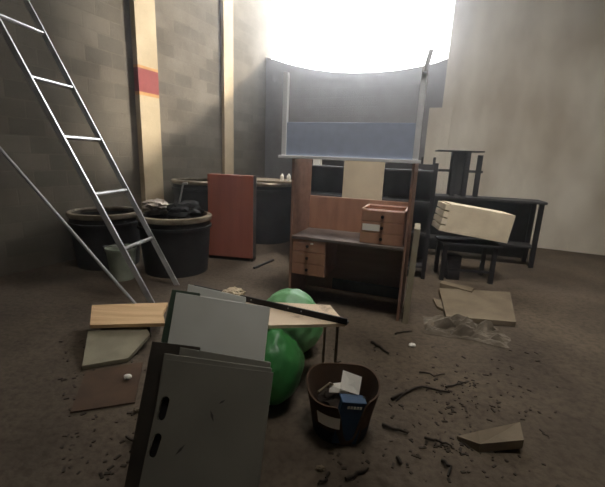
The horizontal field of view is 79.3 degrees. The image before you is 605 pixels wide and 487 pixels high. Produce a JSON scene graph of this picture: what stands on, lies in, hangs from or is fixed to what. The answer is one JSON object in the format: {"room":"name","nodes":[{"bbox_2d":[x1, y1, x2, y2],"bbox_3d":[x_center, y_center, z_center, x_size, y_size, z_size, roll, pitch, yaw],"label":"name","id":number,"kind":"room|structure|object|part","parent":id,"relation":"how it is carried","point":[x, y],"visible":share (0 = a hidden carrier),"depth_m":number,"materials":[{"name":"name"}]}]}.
{"room":"junk storage room","nodes":[
{"label":"junk storage room","id":0,"kind":"room"},
{"bbox_2d":[0,0,272,276],"bbox_3d":[-3.951,-3.508,2.884,0.250,8.700,14.250,8,15,24],"label":"wall","id":1,"kind":"structure","parent":0,"point":[92,39],"depth_m":5.34,"materials":[{"name":"concrete"}]},
{"bbox_2d":[129,0,163,211],"bbox_3d":[-2.454,-4.166,5.527,0.100,8.490,0.400,8,15,24],"label":"pillar","id":2,"kind":"structure","parent":1,"relation":"attached to","point":[142,12],"depth_m":5.89,"materials":[{"name":"beige paint"}]},
{"bbox_2d":[221,0,233,174],"bbox_3d":[-1.537,-4.578,7.439,0.070,8.490,0.320,8,15,24],"label":"trim","id":3,"kind":"structure","parent":1,"relation":"attached to","point":[226,5],"depth_m":7.69,"materials":[{"name":"beige paint"}]},
{"bbox_2d":[0,241,604,486],"bbox_3d":[0.901,1.397,1.430,11.000,0.200,14.000,8,15,24],"label":"floor","id":4,"kind":"structure","parent":0,"point":[558,303],"depth_m":2.64,"materials":[{"name":"concrete"}]},
{"bbox_2d":[0,147,136,303],"bbox_3d":[-2.742,-0.660,3.596,2.173,2.548,0.032,4,13,6],"label":"tube","id":5,"kind":"object","parent":4,"relation":"on","point":[2,151],"visible":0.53,"depth_m":3.65,"materials":[{"name":"metal"}]},
{"bbox_2d":[0,0,179,302],"bbox_3d":[-2.477,-1.410,3.829,2.120,3.901,0.604,4,13,9],"label":"ladder","id":6,"kind":"object","parent":4,"relation":"on","point":[31,79],"visible":0.98,"depth_m":3.81,"materials":[{"name":"metal"}]},
{"bbox_2d":[66,206,141,270],"bbox_3d":[-2.719,-0.093,5.088,0.918,0.744,0.918,2,13,0],"label":"metal vat","id":7,"kind":"object","parent":4,"relation":"on","point":[87,223],"visible":0.65,"depth_m":4.75,"materials":[{"name":"metal"}]},
{"bbox_2d":[70,362,142,412],"bbox_3d":[-1.300,0.955,2.465,0.369,0.010,0.475,-2,14,-18],"label":"cardboard","id":8,"kind":"object","parent":4,"relation":"on","point":[108,387],"visible":1,"depth_m":2.42,"materials":[{"name":"brown cardboard"}]},
{"bbox_2d":[124,374,131,378],"bbox_3d":[-1.207,0.920,2.526,0.055,0.036,0.041,2,13,0],"label":"paper scrap","id":9,"kind":"object","parent":8,"relation":"on","point":[126,376],"visible":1,"depth_m":2.51,"materials":[{"name":"white paper"}]},
{"bbox_2d":[82,327,149,369],"bbox_3d":[-1.448,0.795,2.879,0.459,0.115,0.395,-3,14,-23],"label":"board","id":10,"kind":"object","parent":4,"relation":"on","point":[112,346],"visible":1,"depth_m":2.83,"materials":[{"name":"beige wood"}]},
{"bbox_2d":[103,244,136,281],"bbox_3d":[-2.230,0.209,4.499,0.362,0.465,0.376,2,13,0],"label":"bucket","id":11,"kind":"object","parent":4,"relation":"on","point":[118,267],"visible":0.79,"depth_m":4.40,"materials":[{"name":"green plastic"}]},
{"bbox_2d":[100,327,150,336],"bbox_3d":[-1.535,0.718,3.162,0.444,0.139,0.167,0,13,-11],"label":"support block","id":12,"kind":"object","parent":4,"relation":"on","point":[148,328],"visible":0.14,"depth_m":3.08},
{"bbox_2d":[90,303,167,327],"bbox_3d":[-1.531,0.625,3.183,0.707,0.030,0.446,0,13,-11],"label":"plank","id":13,"kind":"object","parent":12,"relation":"on","point":[140,314],"visible":0.88,"depth_m":3.14,"materials":[{"name":"brown wood"}]},
{"bbox_2d":[125,435,132,451],"bbox_3d":[-0.927,1.078,1.975,0.040,0.014,0.128,-7,16,-34],"label":"twig","id":14,"kind":"object","parent":4,"relation":"on","point":[126,436],"visible":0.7,"depth_m":1.99,"materials":[{"name":"brown wood"}]},
{"bbox_2d":[124,341,200,486],"bbox_3d":[-0.682,0.856,1.786,0.258,0.580,0.469,2,13,0],"label":"panel","id":15,"kind":"object","parent":4,"relation":"on","point":[153,373],"visible":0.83,"depth_m":1.79,"materials":[{"name":"black metal"}]},
{"bbox_2d":[135,211,211,277],"bbox_3d":[-1.704,-0.023,4.922,0.959,0.764,0.959,2,13,0],"label":"metal vat","id":16,"kind":"object","parent":4,"relation":"on","point":[184,243],"visible":0.84,"depth_m":4.59,"materials":[{"name":"metal"}]},
{"bbox_2d":[141,198,169,212],"bbox_3d":[-1.990,-0.516,4.956,0.408,0.190,0.360,2,13,0],"label":"plastic bag","id":17,"kind":"object","parent":16,"relation":"on","point":[158,205],"visible":0.96,"depth_m":4.86,"materials":[{"name":"white plastic"}]},
{"bbox_2d":[166,200,204,218],"bbox_3d":[-1.579,-0.416,4.921,0.507,0.324,0.456,2,13,0],"label":"heap","id":18,"kind":"object","parent":16,"relation":"in","point":[185,209],"visible":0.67,"depth_m":4.80,"materials":[{"name":"grey fabric"}]},
{"bbox_2d":[178,182,187,203],"bbox_3d":[-1.564,-0.660,4.771,0.136,0.289,0.032,2,13,0],"label":"lever","id":19,"kind":"object","parent":18,"relation":"on","point":[184,183],"visible":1,"depth_m":4.76,"materials":[{"name":"metal"}]},
{"bbox_2d":[161,289,200,342],"bbox_3d":[-0.707,0.724,1.933,0.169,0.770,0.679,2,13,0],"label":"panel","id":20,"kind":"object","parent":4,"relation":"on","point":[166,330],"visible":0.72,"depth_m":2.09,"materials":[{"name":"black metal"}]},
{"bbox_2d":[171,178,207,211],"bbox_3d":[-1.837,-0.610,6.654,1.020,1.104,1.020,2,13,0],"label":"metal vat","id":21,"kind":"object","parent":4,"relation":"on","point":[196,189],"visible":0.35,"depth_m":6.14,"materials":[{"name":"metal"}]},
{"bbox_2d":[139,359,272,486],"bbox_3d":[-0.427,0.905,1.636,0.531,0.567,0.460,3,13,2],"label":"panel","id":22,"kind":"object","parent":4,"relation":"on","point":[208,429],"visible":1,"depth_m":1.67,"materials":[{"name":"grey plastic"}]},
{"bbox_2d":[155,353,271,483],"bbox_3d":[-0.439,0.891,1.698,0.550,0.563,0.453,2,13,0],"label":"panel","id":23,"kind":"object","parent":4,"relation":"on","point":[166,356],"visible":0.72,"depth_m":1.83,"materials":[{"name":"grey metal"}]},
{"bbox_2d":[179,347,270,367],"bbox_3d":[-0.411,0.877,1.738,0.479,0.573,0.461,2,13,0],"label":"panel","id":24,"kind":"object","parent":23,"relation":"on","point":[183,351],"visible":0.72,"depth_m":1.87,"materials":[{"name":"grey metal"}]},
{"bbox_2d":[187,284,245,302],"bbox_3d":[-0.526,0.710,1.985,0.380,0.776,0.683,2,13,0],"label":"panel","id":25,"kind":"object","parent":4,"relation":"on","point":[204,292],"visible":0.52,"depth_m":2.19,"materials":[{"name":"grey paint"}]},
{"bbox_2d":[168,292,269,360],"bbox_3d":[-0.478,0.742,1.891,0.552,0.764,0.673,2,13,0],"label":"panel","id":26,"kind":"object","parent":4,"relation":"on","point":[214,325],"visible":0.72,"depth_m":2.03,"materials":[{"name":"grey paint"}]},
{"bbox_2d":[207,173,256,261],"bbox_3d":[-1.052,-0.385,5.468,0.696,1.270,0.160,5,13,10],"label":"board","id":27,"kind":"object","parent":4,"relation":"on","point":[231,198],"visible":0.98,"depth_m":5.38,"materials":[{"name":"red wood"}]},
{"bbox_3d":[-0.719,-0.360,5.420,0.020,1.270,0.140,5,13,10],"label":"panel","id":28,"kind":"part","parent":27,"relation":"part of","materials":[{"name":"red wood"}]},
{"bbox_2d":[253,259,273,268],"bbox_3d":[-0.568,0.299,5.365,0.036,0.036,0.503,9,15,26],"label":"metal strip","id":29,"kind":"object","parent":4,"relation":"on","point":[271,260],"visible":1,"depth_m":5.33,"materials":[{"name":"grey metal"}]},
{"bbox_2d":[256,182,290,243],"bbox_3d":[-0.695,-0.632,6.946,1.142,1.104,1.142,2,13,0],"label":"metal vat","id":30,"kind":"object","parent":4,"relation":"on","point":[273,200],"visible":0.48,"depth_m":6.50,"materials":[{"name":"metal"}]},
{"bbox_2d":[257,177,290,183],"bbox_3d":[-0.699,-1.182,6.796,1.600,0.030,0.860,4,13,8],"label":"plank","id":31,"kind":"object","parent":30,"relation":"on","point":[267,180],"visible":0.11,"depth_m":6.43,"materials":[{"name":"beige wood"}]},
{"bbox_2d":[264,328,304,404],"bbox_3d":[-0.199,0.776,2.362,0.423,0.493,0.451,2,13,0],"label":"sack","id":32,"kind":"object","parent":4,"relation":"on","point":[285,354],"visible":0.66,"depth_m":2.20,"materials":[{"name":"green plastic"}]},
{"bbox_2d":[267,288,322,352],"bbox_3d":[-0.105,0.622,2.983,0.550,0.519,0.483,2,13,0],"label":"sack","id":33,"kind":"object","parent":4,"relation":"on","point":[307,338],"visible":0.38,"depth_m":2.84,"materials":[{"name":"green plastic"}]},
{"bbox_2d":[246,302,345,362],"bbox_3d":[-0.195,0.729,2.522,0.937,0.515,0.451,2,13,0],"label":"bench","id":34,"kind":"object","parent":4,"relation":"on","point":[278,318],"visible":0.29,"depth_m":2.44,"materials":[{"name":"beige wood"}]},
{"bbox_2d":[194,285,348,324],"bbox_3d":[-0.270,0.417,2.601,1.243,0.043,0.048,8,14,24],"label":"metal bar","id":35,"kind":"object","parent":34,"relation":"on","point":[319,315],"visible":0.78,"depth_m":2.48,"materials":[{"name":"metal"}]},
{"bbox_2d":[222,286,245,295],"bbox_3d":[-0.507,0.362,2.686,0.176,0.079,0.111,2,13,0],"label":"scrap","id":36,"kind":"object","parent":35,"relation":"on","point":[234,290],"visible":0.66,"depth_m":2.66,"materials":[{"name":"beige paper"}]},
{"bbox_3d":[0.160,0.716,2.687,0.018,0.493,0.018,2,13,0],"label":"leg","id":37,"kind":"part","parent":34,"relation":"part of","materials":[{"name":"black metal"}]},
{"bbox_3d":[0.229,0.760,2.508,0.018,0.493,0.018,2,13,0],"label":"leg","id":38,"kind":"part","parent":34,"relation":"part of","materials":[{"name":"black metal"}]},
{"bbox_2d":[58,340,559,486],"bbox_3d":[0.001,1.008,2.487,4.014,0.007,1.500,2,13,0],"label":"litter","id":39,"kind":"object","parent":4,"relation":"on","point":[461,443],"visible":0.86,"depth_m":2.08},
{"bbox_2d":[289,158,343,252],"bbox_3d":[0.367,-0.485,5.522,1.000,1.550,0.450,7,14,19],"label":"rack","id":40,"kind":"object","parent":4,"relation":"on","point":[327,178],"visible":0.12,"depth_m":5.60,"materials":[{"name":"black metal"}]},
{"bbox_3d":[-0.148,-0.500,5.497,0.050,1.550,0.050,7,14,19],"label":"post","id":41,"kind":"part","parent":40,"relation":"part of","materials":[{"name":"black metal"}]},
{"bbox_2d":[313,159,321,164],"bbox_3d":[0.226,-1.228,5.483,0.120,0.100,0.080,7,14,19],"label":"box","id":42,"kind":"object","parent":40,"relation":"on","point":[315,161],"visible":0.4,"depth_m":5.45,"materials":[{"name":"white paper"}]},
{"bbox_2d":[311,191,341,196],"bbox_3d":[0.377,-0.738,5.463,1.000,0.030,0.450,7,14,19],"label":"shelf","id":43,"kind":"object","parent":40,"relation":"attached to","point":[319,193],"depth_m":5.39,"materials":[{"name":"metal"}]},
{"bbox_2d":[312,165,343,168],"bbox_3d":[0.392,-1.127,5.372,1.000,0.030,0.450,7,14,19],"label":"shelf","id":44,"kind":"object","parent":40,"relation":"attached to","point":[313,166],"depth_m":5.21,"materials":[{"name":"metal"}]},
{"bbox_2d":[315,465,324,471],"bbox_3d":[0.090,1.147,1.865,0.049,0.026,0.031,2,13,0],"label":"paper scrap","id":45,"kind":"object","parent":4,"relation":"on","point":[321,468],"visible":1,"depth_m":1.86,"materials":[{"name":"beige paper"}]},
{"bbox_2d":[317,471,329,484],"bbox_3d":[0.111,1.161,1.800,0.032,0.016,0.093,14,17,40],"label":"twig","id":46,"kind":"object","parent":4,"relation":"on","point":[328,472],"visible":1,"depth_m":1.79,"materials":[{"name":"brown wood"}]},
{"bbox_2d":[306,363,379,445],"bbox_3d":[0.230,0.937,2.154,0.428,0.312,0.417,2,13,0],"label":"tub","id":47,"kind":"object","parent":4,"relation":"on","point":[326,419],"visible":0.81,"depth_m":2.10,"materials":[{"name":"brown plastic"}]},
{"bbox_2d":[317,388,365,406],"bbox_3d":[0.226,0.951,2.175,0.320,0.154,0.269,2,13,0],"label":"heap","id":48,"kind":"object","parent":47,"relation":"in","point":[325,397],"visible":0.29,"depth_m":2.15,"materials":[{"name":"cardboard"}]},
{"bbox_2d":[317,382,333,392],"bbox_3d":[0.144,0.834,2.096,0.036,0.081,0.205,14,18,41],"label":"stick","id":49,"kind":"object","parent":48,"relation":"on","point":[329,383],"visible":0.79,"depth_m":2.06,"materials":[{"name":"brown wood"}]},
{"bbox_2d":[329,382,347,392],"bbox_3d":[0.209,0.843,2.134,0.110,0.049,0.048,2,13,0],"label":"paper card","id":50,"kind":"object","parent":48,"relation":"on","point":[335,388],"visible":0.64,"depth_m":2.13,"materials":[{"name":"white paper"}]},
{"bbox_2d":[340,370,361,394],"bbox_3d":[0.281,0.805,2.113,0.116,0.099,0.065,7,14,17],"label":"paper card","id":51,"kind":"object","parent":48,"relation":"on","point":[350,382],"visible":0.86,"depth_m":2.11,"materials":[{"name":"white paper"}]},
{"bbox_2d":[331,394,366,443],"bbox_3d":[0.252,0.976,2.021,0.176,0.293,0.081,0,13,-8],"label":"carton","id":52,"kind":"object","parent":47,"relation":"in","point":[351,407],"visible":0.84,"depth_m":1.98,"materials":[{"name":"blue cardboard"}]},
{"bbox_2d":[288,158,418,320],"bbox_3d":[0.520,-0.093,3.903,1.195,1.540,0.572,7,14,19],"label":"writing desk","id":53,"kind":"object","parent":4,"relation":"on","point":[335,259],"visible":0.97,"depth_m":4.06,"materials":[{"name":"brown wood"}]},
{"bbox_3d":[-0.024,-0.163,4.108,0.025,1.540,0.550,7,14,19],"label":"panel","id":54,"kind":"part","parent":53,"relation":"part of","materials":[{"name":"brown wood"}]},
{"bbox_3d":[0.057,0.277,3.882,0.360,0.123,0.021,7,14,19],"label":"drawer","id":55,"kind":"part","parent":53,"relation":"part of","materials":[{"name":"brown wood"}]},
{"bbox_3d":[0.062,0.152,3.853,0.360,0.123,0.021,7,14,19],"label":"drawer","id":56,"kind":"part","parent":53,"relation":"part of","materials":[{"name":"brown wood"}]},
{"bbox_3d":[0.067,0.028,3.824,0.360,0.123,0.021,7,14,19],"label":"drawer","id":57,"kind":"part","parent":53,"relation":"part of","materials":[{"name":"brown wood"}]},
{"bbox_3d":[0.587,0.239,4.208,1.145,0.680,0.020,7,14,19],"label":"modesty panel","id":58,"kind":"part","parent":53,"relation":"part of","materials":[{"name":"brown wood"}]},
{"bbox_2d":[278,49,433,163],"bbox_3d":[0.434,-1.251,3.398,1.393,0.934,0.092,7,14,19],"label":"frame","id":59,"kind":"object","parent":53,"relation":"on","point":[347,141],"visible":1,"depth_m":3.43,"materials":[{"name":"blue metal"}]},
{"bbox_3d":[-0.170,-1.282,3.632,0.050,0.780,0.050,7,14,19],"label":"post","id":60,"kind":"part","parent":59,"relation":"part of","materials":[{"name":"white metal"}]},
{"bbox_3d":[0.414,-0.813,3.507,1.385,0.030,0.080,7,14,19],"label":"rail","id":61,"kind":"part","parent":59,"relation":"part of","materials":[{"name":"white metal"}]},
{"bbox_3d":[0.422,-0.983,3.470,1.235,0.318,0.028,7,14,19],"label":"fabric panel","id":62,"kind":"part","parent":59,"relation":"part of","materials":[{"name":"blue fabric"}]},
{"bbox_3d":[1.033,-1.133,3.204,0.050,0.780,0.050,7,14,19],"label":"post","id":63,"kind":"part","parent":59,"relation":"part of","materials":[{"name":"white metal"}]},
{"bbox_3d":[0.623,-0.314,4.116,1.145,0.380,0.020,7,14,19],"label":"panel","id":64,"kind":"part","parent":53,"relation":"part of","materials":[{"name":"brown wood"}]},
{"bbox_3d":[0.707,0.501,4.072,0.770,0.120,0.030,7,14,19],"label":"foot rail","id":65,"kind":"part","parent":53,"relation":"part of","materials":[{"name":"wood"}]},
{"bbox_2d":[360,204,407,246],"bbox_3d":[0.833,-0.193,3.705,0.420,0.347,0.395,7,14,19],"label":"drawer box","id":66,"kind":"object","parent":53,"relation":"on","point":[380,224],"visible":0.98,"depth_m":3.55,"materials":[{"name":"brown wood"}]},
{"bbox_3d":[0.768,-0.045,3.575,0.412,0.105,0.015,7,14,19],"label":"drawer","id":67,"kind":"part","parent":66,"relation":"part of","materials":[{"name":"brown wood"}]},
{"bbox_3d":[0.773,-0.152,3.550,0.412,0.105,0.015,7,14,19],"label":"drawer","id":68,"kind":"part","parent":66,"relation":"part of","materials":[{"name":"brown wood"}]},
{"bbox_3d":[0.777,-0.259,3.525,0.412,0.105,0.015,7,14,19],"label":"drawer","id":69,"kind":"part","parent":66,"relation":"part of","materials":[{"name":"brown wood"}]},
{"bbox_3d":[1.071,-0.028,3.718,0.025,1.540,0.550,7,14,19],"label":"panel","id":70,"kind":"part","parent":53,"relation":"part of","materials":[{"name":"brown wood"}]},
{"bbox_2d":[345,467,368,480],"bbox_3d":[0.276,1.156,1.837,0.148,0.020,0.027,-6,16,-32],"label":"twig","id":71,"kind":"object","parent":4,"relation":"on","point":[349,477],"visible":1,"depth_m":1.82,"materials":[{"name":"brown wood"}]},
{"bbox_2d":[342,160,384,232],"bbox_3d":[0.761,-0.383,4.811,0.520,1.700,0.089,7,14,18],"label":"board","id":72,"kind":"object","parent":4,"relation":"on","point":[361,179],"visible":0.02,"depth_m":4.71,"materials":[{"name":"beige wood"}]},
{"bbox_2d":[370,340,388,353],"bbox_3d":[0.659,0.877,3.099,0.035,0.022,0.216,-6,16,-32],"label":"twig","id":73,"kind":"object","parent":4,"relation":"on","point":[372,342],"visible":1,"depth_m":3.11,"materials":[{"name":"brown wood"}]},
{"bbox_2d":[382,423,407,433],"bbox_3d":[0.546,1.093,2.155,0.153,0.022,0.026,8,14,22],"label":"twig","id":74,"kind":"object","parent":4,"relation":"on","point":[383,424],"visible":1,"depth_m":2.15,"materials":[{"name":"brown wood"}]},
{"bbox_2d":[396,456,402,464],"bbox_3d":[0.513,1.147,1.928,0.024,0.021,0.049,-2,14,-19],"label":"twig","id":75,"kind":"object","parent":4,"relation":"on","point":[397,457],"visible":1,"depth_m":1.92,"materials":[{"name":"brown wood"}]},
{"bbox_2d":[382,163,438,278],"bbox_3d":[1.409,-0.353,5.140,0.780,1.550,0.450,7,14,19],"label":"rack","id":76,"kind":"object","parent":4,"relation":"on","point":[397,176],"visible":0.49,"depth_m":5.19,"materials":[{"name":"black metal"}]},
{"bbox_2d":[382,196,432,204],"bbox_3d":[1.419,-0.606,5.081,0.780,0.030,0.450,7,14,19],"label":"shelf","id":77,"kind":"object","parent":76,"relation":"attached to","point":[418,199],"depth_m":4.99,"materials":[{"name":"metal"}]},
{"bbox_2d":[385,168,437,173],"bbox_3d":[1.435,-0.995,4.990,0.780,0.030,0.450,7,14,19],"label":"shelf","id":78,"kind":"object","parent":76,"relation":"attached to","point":[387,170],"depth_m":4.98,"materials":[{"name":"metal"}]},
{"bbox_2d":[408,257,426,267],"bbox_3d":[1.385,0.240,5.280,0.780,0.030,0.450,7,14,19],"label":"shelf","id":79,"kind":"object","parent":76,"relation":"attached to","point":[419,261],"depth_m":5.09,"materials":[{"name":"metal"}]},
{"bbox_2d":[411,227,430,235],"bbox_3d":[1.403,-0.198,5.177,0.780,0.030,0.450,7,14,19],"label":"shelf","id":80,"kind":"object","parent":76,"relation":"attached to","point":[423,232],"depth_m":4.94,"materials":[{"name":"wood"}]},
{"bbox_3d":[1.680,-0.271,4.836,0.050,1.550,0.050,7,14,19],"label":"post","id":81,"kind":"part","parent":76,"relation":"part of","materials":[{"name":"black metal"}]},
{"bbox_2d":[402,223,420,323],"bbox_3d":[1.092,0.291,3.656,0.055,0.950,0.360,7,14,16],"label":"board","id":82,"kind":"object","parent":4,"relation":"on","point":[417,227],"visible":1,"depth_m":3.49,"materials":[{"name":"beige wood"}]},
{"bbox_2d":[391,385,449,400],"bbox_3d":[0.795,1.020,2.515,0.449,0.022,0.100,-1,14,-14],"label":"twig","id":83,"kind":"object","parent":4,"relation":"on","point":[421,386],"visible":1,"depth_m":2.53,"materials":[{"name":"brown wood"}]},
{"bbox_2d":[419,371,444,376],"bbox_3d":[0.974,0.977,2.726,0.193,0.014,0.051,3,13,4],"label":"twig","id":84,"kind":"object","parent":4,"relation":"on","point":[419,371],"visible":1,"depth_m":2.73,"materials":[{"name":"brown wood"}]},
{"bbox_2d":[433,298,442,310],"bbox_3d":[1.525,0.682,4.073,0.081,0.028,0.312,4,13,9],"label":"scrap","id":85,"kind":"object","parent":4,"relation":"on","point":[437,302],"visible":1,"depth_m":4.07,"materials":[{"name":"beige wood"}]},
{"bbox_2d":[424,436,451,446],"bbox_3d":[0.771,1.121,2.074,0.150,0.016,0.021,7,14,19],"label":"twig","id":86,"kind":"object","parent":4,"relation":"on","point":[425,437],"visible":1,"depth_m":2.08,"materials":[{"name":"brown wood"}]},
{"bbox_2d":[441,458,451,476],"bbox_3d":[0.757,1.163,1.897,0.050,0.020,0.109,2,13,0],"label":"twig","id":87,"kind":"object","parent":4,"relation":"on","point":[442,459],"visible":1,"depth_m":1.90,"materials":[{"name":"brown wood"}]},
{"bbox_2d":[445,382,465,387],"bbox_3d":[1.098,1.010,2.614,0.180,0.015,0.021,-2,14,-19],"label":"twig","id":88,"kind":"object","parent":4,"relation":"on","point":[453,385],"visible":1,"depth_m":2.60,"materials":[{"name":"brown wood"}]},
{"bbox_2d":[439,281,473,292],"bbox_3d":[1.915,0.556,4.551,0.408,0.060,0.153,13,17,38],"label":"wood strip","id":89,"kind":"object","parent":4,"relation":"on","point":[443,284],"visible":0.64,"depth_m":4.54,"materials":[{"name":"beige wood"}]},
{"bbox_2d":[422,314,510,348],"bbox_3d":[1.546,0.769,3.459,0.784,0.143,0.421,7,14,18],"label":"sheet","id":90,"kind":"object","parent":4,"relation":"on","point":[458,326],"visible":1,"depth_m":3.40,"materials":[{"name":"clear plastic"}]},
{"bbox_2d":[433,235,502,284],"bbox_3d":[2.252,0.219,5.079,0.750,0.530,0.500,4,13,8],"label":"side table","id":91,"kind":"object","parent":4,"relation":"on","point":[450,266],"visible":0.94,"depth_m":4.96,"materials":[{"name":"black wood"}]},
{"bbox_3d":[1.964,0.168,5.314,0.050,0.500,0.050,4,13,8],"label":"leg","id":92,"kind":"part","parent":91,"relation":"part of","materials":[{"name":"black wood"}]},
{"bbox_3d":[1.907,0.254,4.938,0.050,0.500,0.050,4,13,8],"label":"leg","id":93,"kind":"part","parent":91,"relation":"part of","materials":[{"name":"black wood"}]},
{"bbox_2d":[432,201,515,242],"bbox_3d":[2.275,-0.303,4.922,0.923,0.472,0.418,4,13,6],"label":"drawer","id":94,"kind":"object","parent":91,"relation":"on","point":[451,217],"visible":1,"depth_m":4.72,"materials":[{"name":"beige wood"}]},
{"bbox_3d":[2.587,0.213,5.228,0.050,0.500,0.050,4,13,8],"label":"leg","id":95,"kind":"part","parent":91,"relation":"part of","materials":[{"name":"black wood"}]},
{"bbox_3d":[2.529,0.299,4.852,0.050,0.500,0.050,4,13,8],"label":"leg","id":96,"kind":"part","parent":91,"relation":"part of","materials":[{"name":"black wood"}]},
{"bbox_2d":[439,288,515,326],"bbox_3d":[1.983,0.684,4.061,0.831,0.050,1.050,6,14,15],"label":"board","id":97,"kind":"object","parent":4,"relation":"on","point":[496,307],"visible":0.93,"depth_m":3.97,"materials":[{"name":"beige wood"}]},
{"bbox_2d":[429,193,547,267],"bbox_3d":[2.809,-0.258,6.090,1.950,1.040,0.470,6,14,16],"label":"table","id":98,"kind":"object","parent":4,"relation":"on","point":[518,244],"visible":0.52,"depth_m":6.06,"materials":[{"name":"wood"}]},
{"bbox_2d":[421,157,435,164],"bbox_3d":[2.080,-1.138,6.121,0.240,0.600,0.280,6,14,16],"label":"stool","id":99,"kind":"object","parent":98,"relation":"on","point":[422,158],"visible":0.12,"depth_m":5.96,"materials":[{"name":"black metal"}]},
{"bbox_2d":[435,150,484,196],"bbox_3d":[2.545,-1.151,5.989,0.740,0.720,0.360,5,13,12],"label":"stool","id":100,"kind":"object","parent":98,"relation":"on","point":[459,171],"visible":0.99,"depth_m":5.89,"materials":[{"name":"black metal"}]},
{"bbox_3d":[2.500,-1.176,6.135,0.070,0.700,0.050,5,13,12],"label":"leg","id":101,"kind":"part","parent":100,"relation":"part of","materials":[{"name":"black metal"}]},
{"bbox_3d":[2.444,-1.121,5.888,0.070,0.700,0.050,5,13,12],"label":"leg","id":102,"kind":"part","parent":100,"relation":"part of","materials":[{"name":"black metal"}]},
{"bbox_3d":[2.539,-1.493,5.913,0.700,0.020,0.360,5,13,12],"label":"seat","id":103,"kind":"part","parent":100,"relation":"part of","materials":[{"name":"black metal"}]},
{"bbox_3d":[2.551,-1.141,5.948,0.110,0.680,0.020,5,13,12],"label":"infill plate","id":104,"kind":"part","parent":100,"relation":"part of","materials":[{"name":"metal"}]},
{"bbox_3d":[2.620,-1.105,5.851,0.070,0.700,0.050,5,13,12],"label":"leg","id":105,"kind":"part","parent":100,"relation":"part of","materials":[{"name":"black metal"}]},
{"bbox_3d":[2.834,-1.089,5.906,0.070,0.660,0.060,5,13,12],"label":"post","id":106,"kind":"part","parent":100,"relation":"part of","materials":[{"name":"black metal"}]},
{"bbox_2d":[430,234,531,248],"bbox_3d":[2.895,-0.047,6.106,1.650,0.030,0.360,6,14,16],"label":"shelf","id":107,"kind":"object","parent":98,"relation":"attached to","point":[525,244],"depth_m":5.96,"materials":[{"name":"wood"}]},
{"bbox_3d":[3.740,-0.186,6.032,0.060,1.000,0.060,6,14,16],"label":"leg","id":108,"kind":"part","parent":98,"relation":"part of","materials":[{"name":"black wood"}]},
{"bbox_3d":[3.632,-0.107,5.676,0.060,1.000,0.060,6,14,16],"label":"leg","id":109,"kind":"part","parent":98,"relation":"part of","materials":[{"name":"black metal"}]},
{"bbox_2d":[457,422,523,451],"bbox_3d":[1.080,1.115,2.080,0.372,0.135,0.134,2,13,0],"label":"chunk","id":110,"kind":"object","parent":4,"relation":"on","point":[510,436],"visible":0.94,"depth_m":2.04,"materials":[{"name":"beige wood"}]},
{"bbox_2d":[265,0,604,254],"bbox_3d":[4.189,-4.082,6.721,11.120,8.700,0.252,8,15,24],"label":"wall","id":111,"kind":"structure","parent":0,"point":[524,88],"depth_m":6.99,"materials":[{"name":"paint"}]},
{"bbox_2d":[423,107,452,193],"bbox_3d":[2.795,-1.491,7.795,0.450,2.660,0.080,8,15,24],"label":"trim","id":112,"kind":"structure","parent":111,"relation":"attached to","point":[439,119],"depth_m":7.59,"materials":[{"name":"paint"}]}
]}

